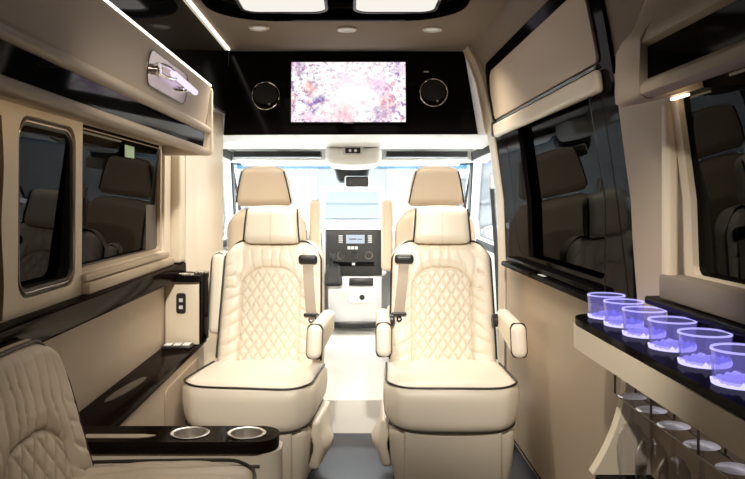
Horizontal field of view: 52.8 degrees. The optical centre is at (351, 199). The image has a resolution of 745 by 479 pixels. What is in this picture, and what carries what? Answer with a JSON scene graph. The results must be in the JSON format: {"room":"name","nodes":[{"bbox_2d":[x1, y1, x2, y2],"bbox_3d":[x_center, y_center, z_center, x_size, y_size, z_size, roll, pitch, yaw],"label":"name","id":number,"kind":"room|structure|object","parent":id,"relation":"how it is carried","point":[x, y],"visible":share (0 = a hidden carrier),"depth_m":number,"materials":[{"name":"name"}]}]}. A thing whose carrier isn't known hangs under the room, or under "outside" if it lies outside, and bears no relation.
{"room":"vehicle interior","nodes":[
{"label":"vehicle interior","id":0,"kind":"room"},
{"bbox_2d":[25,116,237,411],"bbox_3d":[-0.884,0.420,2.350,0.112,1.680,7.300,0,0,0],"label":"wall","id":1,"kind":"structure","parent":0,"point":[96,354],"depth_m":2.72,"materials":[{"name":"beige plastic"}]},
{"bbox_2d":[0,115,3,320],"bbox_3d":[-0.825,0.043,1.631,0.036,0.485,0.262,0,0,0],"label":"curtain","id":2,"kind":"object","parent":1,"relation":"hanging from","point":[1,134],"visible":1,"depth_m":1.76,"materials":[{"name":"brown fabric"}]},
{"bbox_2d":[18,116,72,297],"bbox_3d":[-0.871,0.020,2.080,0.055,0.560,0.460,0,0,0],"label":"window","id":3,"kind":"structure","parent":1,"relation":"in","point":[45,174],"depth_m":2.11,"materials":[{"name":"black glass"}]},
{"bbox_2d":[0,99,170,322],"bbox_3d":[-0.846,0.020,2.623,0.016,0.550,1.695,0,0,0],"label":"trim","id":4,"kind":"structure","parent":1,"relation":"attached to","point":[15,305],"depth_m":1.95,"materials":[{"name":"beige plastic"}]},
{"bbox_2d":[0,261,185,348],"bbox_3d":[-0.828,0.333,1.700,0.065,0.075,3.800,0,0,0],"label":"trim","id":5,"kind":"structure","parent":1,"relation":"attached to","point":[44,324],"depth_m":2.20,"materials":[{"name":"black wood"}]},
{"bbox_2d":[82,124,158,266],"bbox_3d":[-0.873,0.000,2.845,0.050,0.540,1.030,0,0,0],"label":"window","id":6,"kind":"structure","parent":1,"relation":"in","point":[119,192],"depth_m":2.75,"materials":[{"name":"brown glass"}]},
{"bbox_2d":[125,145,133,158],"bbox_3d":[-0.842,-0.182,2.840,0.001,0.045,0.120,0,0,0],"label":"sticker","id":7,"kind":"object","parent":6,"relation":"attached to","point":[129,150],"visible":1,"depth_m":2.84,"materials":[{"name":"green paper"}]},
{"bbox_2d":[82,251,173,294],"bbox_3d":[-0.831,0.264,2.888,0.031,0.063,1.105,0,0,0],"label":"trim","id":8,"kind":"structure","parent":1,"relation":"attached to","point":[93,286],"depth_m":2.69,"materials":[{"name":"beige leather"}]},
{"bbox_2d":[170,156,184,262],"bbox_3d":[-0.825,0.040,3.530,0.060,0.504,0.100,0,0,0],"label":"trim","id":9,"kind":"structure","parent":1,"relation":"attached to","point":[177,193],"depth_m":3.48,"materials":[{"name":"beige plastic"}]},
{"bbox_2d":[183,111,222,365],"bbox_3d":[-0.775,0.370,3.805,0.170,1.660,0.410,0,0,0],"label":"trim","id":10,"kind":"structure","parent":1,"relation":"attached to","point":[203,174],"depth_m":3.79,"materials":[{"name":"beige plastic"}]},
{"bbox_2d":[223,149,236,246],"bbox_3d":[-0.879,0.000,5.020,0.110,0.680,1.320,0,0,0],"label":"window","id":11,"kind":"structure","parent":1,"relation":"in","point":[227,154],"depth_m":5.30,"materials":[{"name":"clear glass"}]},
{"bbox_2d":[191,0,506,50],"bbox_3d":[0.000,-0.830,1.375,1.800,0.060,5.350,0,0,0],"label":"ceiling","id":12,"kind":"structure","parent":0,"point":[461,29],"depth_m":3.63,"materials":[{"name":"fabric"}]},
{"bbox_2d":[187,0,229,49],"bbox_3d":[-0.651,-0.796,1.985,0.010,0.008,3.970,0,0,0],"label":"light strip","id":13,"kind":"object","parent":12,"relation":"attached to","point":[189,1],"visible":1,"depth_m":3.37,"materials":[{"name":"white plastic"}]},
{"bbox_2d":[249,25,269,30],"bbox_3d":[-0.430,-0.796,3.470,0.098,0.012,0.098,0,0,0],"label":"recessed light","id":14,"kind":"object","parent":12,"relation":"in","point":[252,27],"visible":1,"depth_m":3.46,"materials":[{"name":"beige"}]},
{"bbox_2d":[201,0,469,20],"bbox_3d":[-0.065,-0.817,2.112,1.070,0.050,2.425,0,0,0],"label":"trim","id":15,"kind":"structure","parent":12,"relation":"attached to","point":[451,7],"depth_m":3.29,"materials":[{"name":"plastic"}]},
{"bbox_2d":[336,26,356,32],"bbox_3d":[-0.025,-0.796,3.500,0.098,0.012,0.098,0,0,0],"label":"recessed light","id":16,"kind":"object","parent":12,"relation":"in","point":[344,29],"visible":1,"depth_m":3.49,"materials":[{"name":"beige"}]},
{"bbox_2d":[422,26,442,32],"bbox_3d":[0.375,-0.796,3.500,0.098,0.012,0.098,0,0,0],"label":"recessed light","id":17,"kind":"object","parent":12,"relation":"in","point":[431,29],"visible":1,"depth_m":3.49,"materials":[{"name":"beige"}]},
{"bbox_2d":[213,54,484,133],"bbox_3d":[0.000,-0.636,4.075,1.900,0.568,0.050,0,0,0],"label":"wall","id":18,"kind":"structure","parent":0,"point":[477,110],"depth_m":4.05,"materials":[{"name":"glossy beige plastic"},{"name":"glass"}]},
{"bbox_2d":[224,51,477,134],"bbox_3d":[-0.006,-0.574,4.023,1.357,0.453,0.046,0,0,0],"label":"panel","id":19,"kind":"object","parent":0,"point":[246,69],"depth_m":4.02,"materials":[{"name":"black plastic"}]},
{"bbox_2d":[108,0,228,113],"bbox_3d":[-0.672,-0.630,1.350,0.027,0.340,5.300,0,0,0],"label":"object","id":20,"kind":"structure","parent":19,"relation":"attached to","point":[175,24],"depth_m":3.00,"materials":[{"name":"black plastic"}]},
{"bbox_2d":[251,81,279,109],"bbox_3d":[-0.463,-0.558,4.013,0.152,0.152,0.008,0,0,0],"label":"speaker","id":21,"kind":"object","parent":19,"relation":"attached to","point":[265,93],"visible":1,"depth_m":4.01},
{"bbox_2d":[253,83,277,103],"bbox_3d":[-0.463,-0.558,4.015,0.132,0.132,0.004,0,0,0],"label":"grille","id":22,"kind":"object","parent":21,"relation":"attached to","point":[265,93],"depth_m":4.01,"materials":[{"name":"black metal"}]},
{"bbox_2d":[289,60,406,123],"bbox_3d":[-0.019,-0.576,4.005,0.626,0.340,0.051,0,0,0],"label":"television","id":23,"kind":"object","parent":19,"relation":"attached to","point":[321,91],"visible":1,"depth_m":4.00,"materials":[{"name":"multicoloured glass"}]},
{"bbox_2d":[419,78,447,106],"bbox_3d":[0.437,-0.575,4.014,0.152,0.152,0.008,0,0,0],"label":"speaker","id":24,"kind":"object","parent":19,"relation":"attached to","point":[433,90],"visible":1,"depth_m":4.01},
{"bbox_2d":[421,80,445,100],"bbox_3d":[0.437,-0.575,4.016,0.132,0.132,0.004,0,0,0],"label":"grille","id":25,"kind":"object","parent":24,"relation":"attached to","point":[433,90],"depth_m":4.01,"materials":[{"name":"black metal"}]},
{"bbox_2d":[462,50,486,133],"bbox_3d":[0.665,-0.578,4.001,0.151,0.445,0.022,0,0,0],"label":"trim","id":26,"kind":"structure","parent":19,"relation":"attached to","point":[464,51],"depth_m":3.99,"materials":[{"name":"beige plastic"}]},
{"bbox_2d":[465,46,505,367],"bbox_3d":[0.700,0.200,3.922,0.200,2.000,0.155,0,0,0],"label":"trim","id":27,"kind":"structure","parent":19,"relation":"attached to","point":[478,70],"depth_m":3.90,"materials":[{"name":"beige plastic"}]},
{"bbox_2d":[223,134,488,148],"bbox_3d":[0.000,-0.371,4.390,1.900,0.098,0.720,0,0,0],"label":"ceiling","id":28,"kind":"structure","parent":0,"point":[390,141],"depth_m":4.34,"materials":[{"name":"white plastic"}]},
{"bbox_2d":[325,146,381,169],"bbox_3d":[0.010,-0.263,4.792,0.350,0.130,0.406,0,0,0],"label":"console","id":29,"kind":"object","parent":28,"relation":"attached to","point":[347,157],"visible":1,"depth_m":4.61,"materials":[{"name":"white plastic"}]},
{"bbox_2d":[343,146,362,154],"bbox_3d":[0.005,-0.303,4.613,0.124,0.050,0.030,0,0,0],"label":"lamp","id":30,"kind":"object","parent":29,"relation":"attached to","point":[347,150],"depth_m":4.60,"materials":[{"name":"black plastic"}]},
{"bbox_2d":[223,149,488,162],"bbox_3d":[0.000,-0.340,5.025,1.900,0.160,0.550,0,0,0],"label":"wall","id":31,"kind":"structure","parent":0,"point":[468,159],"depth_m":5.20,"materials":[{"name":"white plastic"}]},
{"bbox_2d":[233,149,328,165],"bbox_3d":[-0.460,-0.297,4.987,0.600,0.125,0.375,0,0,0],"label":"sun visor","id":32,"kind":"object","parent":31,"relation":"attached to","point":[282,157],"visible":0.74,"depth_m":5.01,"materials":[{"name":"white plastic"}]},
{"bbox_2d":[334,169,369,187],"bbox_3d":[0.000,-0.165,5.212,0.249,0.160,0.190,0,0,0],"label":"mirror","id":33,"kind":"object","parent":31,"relation":"attached to","point":[350,178],"visible":0.84,"depth_m":5.13,"materials":[{"name":"black plastic"}]},
{"bbox_2d":[234,163,469,210],"bbox_3d":[0.000,-0.018,5.650,1.760,0.535,0.740,0,0,0],"label":"window","id":34,"kind":"structure","parent":31,"relation":"in","point":[467,187],"depth_m":5.53,"materials":[{"name":"clear glass"}]},
{"bbox_2d":[379,149,467,165],"bbox_3d":[0.460,-0.297,4.987,0.560,0.125,0.375,0,0,0],"label":"sun visor","id":35,"kind":"object","parent":31,"relation":"attached to","point":[418,157],"visible":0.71,"depth_m":5.01,"materials":[{"name":"white plastic"}]},
{"bbox_2d":[324,270,390,309],"bbox_3d":[0.000,0.755,5.900,1.880,1.010,0.200,0,0,0],"label":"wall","id":36,"kind":"structure","parent":0,"point":[385,280],"depth_m":5.80,"materials":[{"name":"grey plastic"}]},
{"bbox_2d":[307,224,475,327],"bbox_3d":[0.000,0.515,5.379,1.700,0.700,0.823,0,0,0],"label":"dashboard","id":37,"kind":"object","parent":36,"relation":"attached to","point":[353,271],"visible":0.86,"depth_m":5.05,"materials":[{"name":"grey plastic"}]},
{"bbox_2d":[349,287,372,302],"bbox_3d":[0.062,0.642,5.079,0.165,0.105,0.042,0,0,0],"label":"drawer","id":38,"kind":"object","parent":37,"relation":"on","point":[356,294],"depth_m":5.06,"materials":[{"name":"white plastic"}]},
{"bbox_2d":[323,328,497,432],"bbox_3d":[0.000,1.065,4.830,1.840,0.390,1.940,0,0,0],"label":"floor","id":39,"kind":"structure","parent":0,"point":[355,373],"depth_m":4.18,"materials":[{"name":"carpet"}]},
{"bbox_2d":[227,166,320,250],"bbox_3d":[-0.451,0.399,4.422,0.549,1.172,0.677,0,0,0],"label":"chair","id":40,"kind":"object","parent":39,"relation":"on","point":[257,185],"visible":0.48,"depth_m":4.12,"materials":[{"name":"beige leather"}]},
{"bbox_2d":[381,166,474,310],"bbox_3d":[0.441,0.399,4.422,0.549,1.172,0.677,0,0,0],"label":"chair","id":41,"kind":"object","parent":39,"relation":"on","point":[430,185],"visible":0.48,"depth_m":4.12,"materials":[{"name":"beige leather"}]},
{"bbox_2d":[307,433,537,478],"bbox_3d":[0.000,1.230,1.280,1.900,0.060,5.160,0,0,0],"label":"floor","id":42,"kind":"structure","parent":0,"point":[350,455],"depth_m":3.42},
{"bbox_2d":[0,339,256,478],"bbox_3d":[-0.540,0.766,1.688,0.626,0.867,0.604,0,0,0],"label":"chair","id":43,"kind":"object","parent":42,"relation":"on","point":[42,434],"visible":0.98,"depth_m":1.79,"materials":[{"name":"leather"}]},
{"bbox_2d":[73,460,252,478],"bbox_3d":[-0.496,0.771,1.690,0.538,0.215,0.600,0,0,0],"label":"seat cushion","id":44,"kind":"object","parent":43,"relation":"on","point":[82,469],"depth_m":1.89,"materials":[{"name":"leather"}]},
{"bbox_2d":[79,339,206,425],"bbox_3d":[-0.777,0.928,2.908,0.151,0.543,1.445,0,0,0],"label":"ledge","id":45,"kind":"object","parent":42,"relation":"on","point":[150,394],"visible":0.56,"depth_m":2.76,"materials":[{"name":"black plastic"}]},
{"bbox_2d":[105,377,145,402],"bbox_3d":[-0.785,0.658,2.615,0.044,0.003,0.350,0,0,7],"label":"reflection","id":46,"kind":"object","parent":45,"relation":"on","point":[123,392],"depth_m":2.60,"materials":[{"name":"plastic"}]},
{"bbox_2d":[161,342,193,348],"bbox_3d":[-0.780,0.651,3.360,0.130,0.016,0.090,0,0,0],"label":"switch panel","id":47,"kind":"object","parent":45,"relation":"on","point":[169,345],"visible":1,"depth_m":3.33,"materials":[{"name":"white plastic"}]},
{"bbox_2d":[165,271,209,343],"bbox_3d":[-0.762,0.498,3.493,0.179,0.323,0.215,0,0,0],"label":"console","id":48,"kind":"object","parent":45,"relation":"on","point":[186,298],"visible":0.92,"depth_m":3.42,"materials":[{"name":"beige vinyl"},{"name":"gloss black walnut"},{"name":"black plastic"}]},
{"bbox_2d":[176,293,185,313],"bbox_3d":[-0.778,0.470,3.416,0.043,0.093,0.006,0,0,0],"label":"socket","id":49,"kind":"object","parent":48,"relation":"attached to","point":[180,297],"depth_m":3.41,"materials":[{"name":"grey plastic"}]},
{"bbox_2d":[83,426,282,478],"bbox_3d":[-0.524,0.925,2.103,0.657,0.549,0.145,0,0,0],"label":"console","id":50,"kind":"object","parent":42,"relation":"on","point":[260,447],"visible":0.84,"depth_m":2.04,"materials":[{"name":"black plastic"}]},
{"bbox_2d":[182,206,334,478],"bbox_3d":[-0.383,0.612,3.297,0.627,1.172,0.673,0,0,7],"label":"chair","id":51,"kind":"object","parent":42,"relation":"on","point":[272,326],"visible":0.98,"depth_m":3.40,"materials":[{"name":"beige leather"}]},
{"bbox_2d":[182,358,326,432],"bbox_3d":[-0.405,0.819,3.226,0.555,0.226,0.528,0,0,7],"label":"seat cushion","id":52,"kind":"object","parent":51,"relation":"on","point":[286,395],"depth_m":3.00,"materials":[{"name":"beige leather"}]},
{"bbox_2d":[244,206,302,243],"bbox_3d":[-0.368,0.114,3.497,0.274,0.176,0.125,0,0,7],"label":"headrest cover","id":53,"kind":"object","parent":51,"relation":"on","point":[262,224],"depth_m":3.45,"materials":[{"name":"beige leather"}]},
{"bbox_2d":[371,205,527,478],"bbox_3d":[0.401,0.612,3.299,0.641,1.172,0.681,0,0,2],"label":"chair","id":54,"kind":"object","parent":42,"relation":"on","point":[449,410],"visible":1,"depth_m":3.17,"materials":[{"name":"beige leather"}]},
{"bbox_2d":[412,205,469,243],"bbox_3d":[0.416,0.114,3.499,0.274,0.176,0.125,0,0,2],"label":"headrest cover","id":55,"kind":"object","parent":54,"relation":"on","point":[440,224],"depth_m":3.45,"materials":[{"name":"beige leather"}]},
{"bbox_2d":[383,359,518,431],"bbox_3d":[0.409,0.818,3.226,0.555,0.228,0.528,0,0,2],"label":"seat cushion","id":56,"kind":"object","parent":54,"relation":"on","point":[420,395],"depth_m":2.98,"materials":[{"name":"beige leather"}]},
{"bbox_2d":[574,296,744,478],"bbox_3d":[0.686,0.716,1.139,0.171,0.968,1.979,0,0,0],"label":"countertop","id":57,"kind":"structure","parent":42,"relation":"on","point":[714,413],"depth_m":1.63,"materials":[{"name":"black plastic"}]},
{"bbox_2d":[587,292,625,319],"bbox_3d":[0.690,0.287,2.035,0.100,0.064,0.100,0,0,0],"label":"tumbler","id":58,"kind":"object","parent":57,"relation":"on","point":[600,315],"visible":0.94,"depth_m":2.06,"materials":[{"name":"clear glass"}]},
{"bbox_2d":[603,298,644,327],"bbox_3d":[0.690,0.287,1.905,0.100,0.064,0.100,0,0,0],"label":"tumbler","id":59,"kind":"object","parent":57,"relation":"on","point":[617,323],"visible":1,"depth_m":1.93,"materials":[{"name":"clear glass"}]},
{"bbox_2d":[595,475,654,478],"bbox_3d":[0.686,0.698,1.025,0.142,0.024,1.750,0,0,0],"label":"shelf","id":60,"kind":"object","parent":57,"relation":"attached to","point":[596,476],"depth_m":1.86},
{"bbox_2d":[616,393,647,476],"bbox_3d":[0.667,0.562,1.785,0.072,0.196,0.072,0,0,19],"label":"wine glass","id":61,"kind":"object","parent":57,"relation":"attached to","point":[628,396],"visible":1,"depth_m":1.78,"materials":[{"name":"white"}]},
{"bbox_2d":[616,422,647,476],"bbox_3d":[0.667,0.595,1.785,0.072,0.130,0.072,0,0,0],"label":"bowl","id":62,"kind":"object","parent":61,"relation":"on","point":[630,422],"depth_m":1.79,"materials":[{"name":"clear glass"}]},
{"bbox_2d":[622,314,665,338],"bbox_3d":[0.687,0.287,1.765,0.100,0.064,0.100,0,0,0],"label":"tumbler","id":63,"kind":"object","parent":57,"relation":"on","point":[642,332],"visible":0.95,"depth_m":1.78,"materials":[{"name":"clear glass"}]},
{"bbox_2d":[634,406,668,476],"bbox_3d":[0.667,0.562,1.670,0.072,0.196,0.072,0,0,19],"label":"wine glass","id":64,"kind":"object","parent":57,"relation":"attached to","point":[644,409],"visible":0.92,"depth_m":1.66,"materials":[{"name":"white"}]},
{"bbox_2d":[634,437,668,476],"bbox_3d":[0.667,0.595,1.670,0.072,0.130,0.072,0,0,0],"label":"bowl","id":65,"kind":"object","parent":64,"relation":"on","point":[650,437],"depth_m":1.68,"materials":[{"name":"clear glass"}]},
{"bbox_2d":[575,313,744,419],"bbox_3d":[0.682,0.330,1.137,0.152,0.020,1.975,0,0,0],"label":"countertop","id":66,"kind":"structure","parent":57,"relation":"on","point":[697,380],"depth_m":1.48,"materials":[{"name":"black stone"}]},
{"bbox_2d":[647,318,696,352],"bbox_3d":[0.687,0.287,1.610,0.100,0.064,0.100,0,0,0],"label":"tumbler","id":67,"kind":"object","parent":57,"relation":"on","point":[668,345],"visible":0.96,"depth_m":1.62,"materials":[{"name":"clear glass"}]},
{"bbox_2d":[655,421,690,478],"bbox_3d":[0.667,0.562,1.555,0.072,0.196,0.072,0,0,19],"label":"wine glass","id":68,"kind":"object","parent":57,"relation":"attached to","point":[670,425],"visible":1,"depth_m":1.55,"materials":[{"name":"white"}]},
{"bbox_2d":[655,455,690,478],"bbox_3d":[0.667,0.595,1.555,0.072,0.130,0.072,0,0,0],"label":"bowl","id":69,"kind":"object","parent":68,"relation":"on","point":[669,455],"depth_m":1.57,"materials":[{"name":"clear glass"}]},
{"bbox_2d":[683,439,720,478],"bbox_3d":[0.667,0.562,1.430,0.072,0.196,0.072,0,0,19],"label":"wine glass","id":70,"kind":"object","parent":57,"relation":"attached to","point":[705,445],"visible":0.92,"depth_m":1.42,"materials":[{"name":"white"}]},
{"bbox_2d":[677,330,732,368],"bbox_3d":[0.684,0.287,1.455,0.100,0.064,0.100,0,0,0],"label":"tumbler","id":71,"kind":"object","parent":57,"relation":"on","point":[700,360],"visible":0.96,"depth_m":1.47,"materials":[{"name":"clear glass"}]},
{"bbox_2d":[709,346,744,390],"bbox_3d":[0.672,0.287,1.295,0.100,0.064,0.100,0,0,0],"label":"tumbler","id":72,"kind":"object","parent":57,"relation":"on","point":[735,380],"visible":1,"depth_m":1.32,"materials":[{"name":"clear glass"}]},
{"bbox_2d":[714,462,744,475],"bbox_3d":[0.667,0.562,1.305,0.072,0.196,0.072,0,0,19],"label":"wine glass","id":73,"kind":"object","parent":57,"relation":"attached to","point":[732,468],"visible":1,"depth_m":1.30,"materials":[{"name":"white"}]},
{"bbox_2d":[471,0,644,75],"bbox_3d":[0.695,-0.640,1.360,0.190,0.560,5.320,0,0,0],"label":"wall","id":74,"kind":"structure","parent":0,"point":[622,15],"depth_m":2.91,"materials":[{"name":"beige vinyl"},{"name":"tinted glass"},{"name":"black plastic"}]},
{"bbox_2d":[227,0,446,5],"bbox_3d":[-0.060,-0.879,2.125,1.320,0.042,2.650,0,0,0],"label":"trim","id":75,"kind":"structure","parent":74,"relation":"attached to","point":[330,2],"depth_m":3.26,"materials":[{"name":"black plastic"}]},
{"bbox_2d":[235,0,327,13],"bbox_3d":[-0.282,-0.825,2.725,0.365,0.060,0.950,0,0,0],"label":"ceiling light panel","id":76,"kind":"object","parent":75,"relation":"attached to","point":[249,6],"visible":1,"depth_m":3.10,"materials":[{"name":"white plastic"}]},
{"bbox_2d":[353,0,440,13],"bbox_3d":[0.180,-0.825,2.725,0.350,0.060,0.950,0,0,0],"label":"ceiling light panel","id":77,"kind":"object","parent":75,"relation":"attached to","point":[360,6],"visible":1,"depth_m":3.10,"materials":[{"name":"white plastic"}]},
{"bbox_2d":[615,0,744,106],"bbox_3d":[0.681,-0.353,0.895,0.138,0.274,1.790,0,0,0],"label":"upper cabinet","id":78,"kind":"object","parent":74,"relation":"attached to","point":[673,46],"depth_m":1.46,"materials":[{"name":"beige plastic"}]},
{"bbox_2d":[466,149,744,478],"bbox_3d":[0.870,0.420,2.350,0.140,1.680,7.300,0,0,0],"label":"wall","id":79,"kind":"structure","parent":0,"point":[475,165],"depth_m":5.00,"materials":[{"name":"white plastic"}]},
{"bbox_2d":[467,145,493,252],"bbox_3d":[0.879,0.000,5.020,0.110,0.680,1.320,0,0,0],"label":"window","id":80,"kind":"structure","parent":79,"relation":"in","point":[478,153],"depth_m":5.10,"materials":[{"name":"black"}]},
{"bbox_2d":[488,175,497,310],"bbox_3d":[0.801,0.355,4.164,0.087,0.991,0.045,0,0,-9],"label":"belt","id":81,"kind":"object","parent":79,"relation":"attached to","point":[491,186],"visible":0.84,"depth_m":4.16,"materials":[{"name":"black fabric"}]},
{"bbox_2d":[667,311,744,364],"bbox_3d":[0.764,0.286,0.975,0.015,0.066,1.650,0,0,0],"label":"backsplash","id":82,"kind":"structure","parent":79,"relation":"attached to","point":[706,336],"depth_m":1.59,"materials":[{"name":"black"}]},
{"bbox_3d":[-0.820,-0.610,1.360,0.160,0.620,5.320,0,0,0],"label":"wall","id":83,"kind":"structure","parent":0,"visible":0},
{"bbox_2d":[0,0,212,155],"bbox_3d":[-0.728,-0.351,1.571,0.224,0.310,3.542,0,0,0],"label":"upper cabinet","id":84,"kind":"object","parent":83,"relation":"attached to","point":[83,61],"depth_m":1.87,"materials":[{"name":"beige plastic"}]},
{"bbox_2d":[146,50,197,103],"bbox_3d":[-0.612,-0.413,2.592,0.048,0.114,0.588,0,0,0],"label":"wall lamp","id":85,"kind":"object","parent":84,"relation":"attached to","point":[162,75],"visible":1,"depth_m":2.51,"materials":[{"name":"silver metal"}]},
{"bbox_3d":[0.795,-0.030,1.360,0.110,0.660,5.320,0,0,0],"label":"wall","id":86,"kind":"structure","parent":0,"visible":0},
{"bbox_2d":[485,0,637,478],"bbox_3d":[0.744,0.247,2.970,0.164,1.845,1.750,0,0,0],"label":"door","id":87,"kind":"structure","parent":86,"relation":"in","point":[556,125],"depth_m":2.74,"materials":[{"name":"plastic"}]},
{"bbox_2d":[614,74,684,327],"bbox_3d":[0.764,-0.015,1.910,0.072,0.670,0.360,0,0,0],"label":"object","id":88,"kind":"structure","parent":86,"relation":"attached to","point":[641,124],"depth_m":1.96,"materials":[{"name":"beige plastic"}]},
{"bbox_2d":[662,102,677,274],"bbox_3d":[0.748,-0.005,1.765,0.028,0.450,0.040,0,0,0],"label":"trim","id":89,"kind":"structure","parent":86,"relation":"attached to","point":[669,154],"depth_m":1.75,"materials":[{"name":"beige plastic"}]},
{"bbox_2d":[659,274,744,324],"bbox_3d":[0.762,0.203,0.988,0.075,0.057,1.575,0,0,0],"label":"trim","id":90,"kind":"structure","parent":86,"relation":"attached to","point":[725,301],"depth_m":1.55,"materials":[{"name":"fabric"}]},
{"bbox_2d":[669,67,744,288],"bbox_3d":[0.762,-0.045,0.973,0.065,0.510,1.545,0,0,0],"label":"window","id":91,"kind":"structure","parent":86,"relation":"in","point":[708,123],"depth_m":1.60,"materials":[{"name":"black glass"}]},
{"label":"outside","id":92,"kind":"structure","parent":0,"visible":0},
{"bbox_3d":[0.000,1.910,17.000,60.000,0.020,46.000,0,0,0],"label":"ground","id":93,"kind":"structure","parent":92,"visible":0},
{"bbox_2d":[320,186,383,225],"bbox_3d":[0.000,0.750,21.450,2.120,2.300,5.100,0,0,0],"label":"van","id":94,"kind":"object","parent":93,"relation":"on","point":[339,204],"visible":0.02,"depth_m":20.25,"materials":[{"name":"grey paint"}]},
{"bbox_2d":[223,155,497,243],"bbox_3d":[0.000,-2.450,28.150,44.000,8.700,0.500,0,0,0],"label":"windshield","id":95,"kind":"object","parent":93,"relation":"on","point":[305,182],"visible":0.17,"depth_m":28.00,"materials":[{"name":"grey"}]},
{"bbox_2d":[317,168,386,200],"bbox_3d":[0.000,0.300,27.975,2.600,3.000,0.050,0,0,0],"label":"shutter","id":96,"kind":"object","parent":95,"relation":"hanging from","point":[325,176],"depth_m":27.95,"materials":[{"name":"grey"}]},
{"bbox_2d":[461,179,490,199],"bbox_3d":[3.950,-0.400,27.975,2.500,0.800,0.050,0,0,0],"label":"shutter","id":97,"kind":"object","parent":95,"relation":"hanging from","point":[483,191],"depth_m":27.95,"materials":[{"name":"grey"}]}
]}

